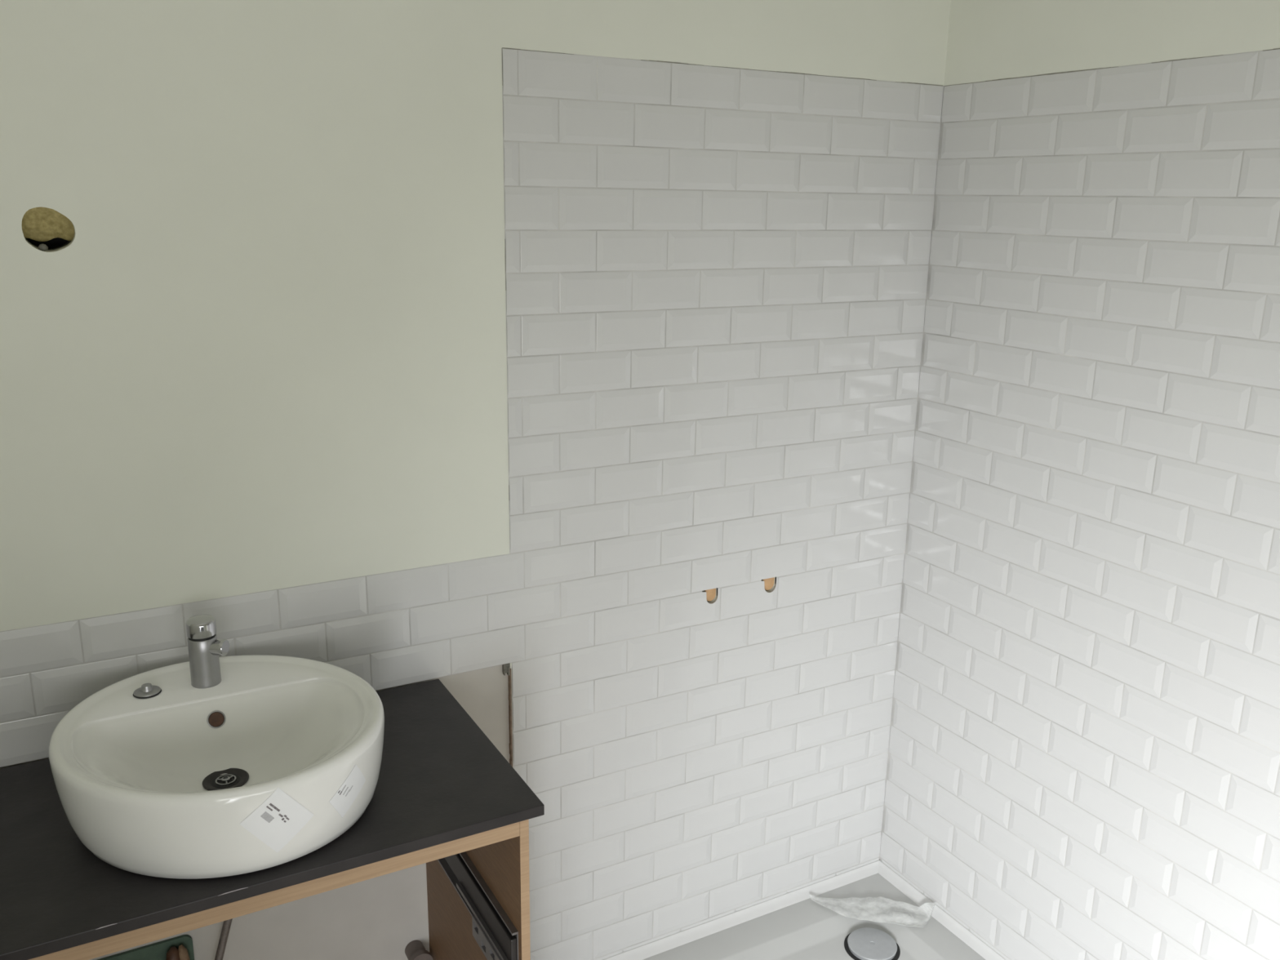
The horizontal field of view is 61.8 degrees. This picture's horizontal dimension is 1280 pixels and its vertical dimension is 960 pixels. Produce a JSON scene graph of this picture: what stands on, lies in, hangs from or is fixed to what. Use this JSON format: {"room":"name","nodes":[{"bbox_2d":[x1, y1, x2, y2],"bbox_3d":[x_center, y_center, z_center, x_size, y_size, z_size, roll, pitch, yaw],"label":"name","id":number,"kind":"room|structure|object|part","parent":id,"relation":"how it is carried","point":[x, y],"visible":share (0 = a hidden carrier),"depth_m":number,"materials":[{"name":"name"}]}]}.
{"room":"bathroom","nodes":[
{"label":"bathroom","id":0,"kind":"room"},
{"bbox_2d":[0,0,951,959],"bbox_3d":[-0.396,-0.072,2.027,2.900,2.600,0.160,-7,17,-28],"label":"wall","id":1,"kind":"structure","parent":0,"point":[555,365],"depth_m":1.99,"materials":[{"name":"tile"}]},
{"bbox_2d":[97,934,194,959],"bbox_3d":[-0.900,0.940,1.911,0.205,0.207,0.035,-7,17,-28],"label":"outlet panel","id":2,"kind":"object","parent":1,"relation":"attached to","point":[178,948],"visible":1,"depth_m":1.92,"materials":[{"name":"green plastic"}]},
{"bbox_2d":[404,940,432,959],"bbox_3d":[-0.450,0.965,2.165,0.047,0.047,0.052,-7,17,-28],"label":"pipe stub","id":3,"kind":"object","parent":1,"relation":"attached to","point":[415,949],"visible":1,"depth_m":2.15,"materials":[{"name":"grey plastic"}]},
{"bbox_2d":[879,0,1279,959],"bbox_3d":[1.395,0.134,1.358,0.160,2.600,3.203,-7,17,-28],"label":"wall","id":4,"kind":"structure","parent":0,"point":[1083,762],"depth_m":2.09,"materials":[{"name":"tile"}]},
{"bbox_3d":[0.158,1.547,1.218,3.050,0.100,2.810,-7,17,-28],"label":"floor","id":5,"kind":"structure","parent":0,"visible":0},
{"bbox_2d":[28,819,530,959],"bbox_3d":[-0.724,0.917,1.719,0.978,0.834,0.496,-7,17,-28],"label":"vanity cabinet","id":6,"kind":"object","parent":5,"relation":"on","point":[478,884],"visible":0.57,"depth_m":1.69,"materials":[{"name":"brown wood"}]},
{"bbox_2d":[0,679,544,959],"bbox_3d":[-0.714,0.505,1.610,1.022,0.018,0.500,-7,17,-28],"label":"countertop","id":7,"kind":"structure","parent":6,"relation":"on","point":[442,780],"depth_m":1.55,"materials":[{"name":"stone"}]},
{"bbox_2d":[48,654,384,879],"bbox_3d":[-0.628,0.421,1.624,0.462,0.139,0.475,-7,17,-28],"label":"basin","id":8,"kind":"object","parent":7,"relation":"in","point":[264,766],"visible":0.98,"depth_m":1.58,"materials":[{"name":"ceramic"}]},
{"bbox_2d":[133,683,161,698],"bbox_3d":[-0.778,0.329,1.687,0.042,0.015,0.042,-7,17,-28],"label":"plug","id":9,"kind":"object","parent":8,"relation":"on","point":[147,691],"visible":1,"depth_m":1.68,"materials":[{"name":"silver metal"}]},
{"bbox_3d":[-0.778,0.326,1.686,0.019,0.009,0.019,-7,17,-28],"label":"plug stem","id":10,"kind":"part","parent":9,"relation":"part of","materials":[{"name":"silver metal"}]},
{"bbox_2d":[185,614,229,688],"bbox_3d":[-0.693,0.274,1.715,0.061,0.113,0.046,3,15,7],"label":"mixer tap","id":11,"kind":"object","parent":8,"relation":"on","point":[204,647],"visible":1,"depth_m":1.70,"materials":[{"name":"silver metal"}]},
{"bbox_3d":[-0.679,0.267,1.711,0.024,0.026,0.026,3,15,7],"label":"spout","id":12,"kind":"part","parent":11,"relation":"part of","materials":[{"name":"silver metal"}]},
{"bbox_2d":[214,918,232,959],"bbox_3d":[-0.768,0.806,1.883,0.155,0.703,0.025,-10,18,-35],"label":"flexible hose","id":13,"kind":"object","parent":7,"relation":"hanging from","point":[227,924],"visible":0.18,"depth_m":1.91,"materials":[{"name":"silver metal"}]},
{"bbox_3d":[-0.303,0.864,1.946,0.015,0.834,0.496,-7,17,-28],"label":"panel","id":14,"kind":"part","parent":6,"relation":"part of","materials":[{"name":"brown wood"}]},
{"bbox_2d":[601,859,1006,959],"bbox_3d":[0.362,1.205,2.172,1.121,0.079,0.921,-7,17,-28],"label":"shower tray","id":15,"kind":"object","parent":5,"relation":"on","point":[789,926],"visible":0.99,"depth_m":2.57,"materials":[{"name":"ceramic"}]},
{"bbox_2d":[808,894,933,926],"bbox_3d":[0.573,1.050,2.636,0.309,0.025,0.100,3,15,9],"label":"plastic film","id":16,"kind":"object","parent":15,"relation":"on","point":[846,906],"visible":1,"depth_m":2.63,"materials":[{"name":"plastic"}]}
]}

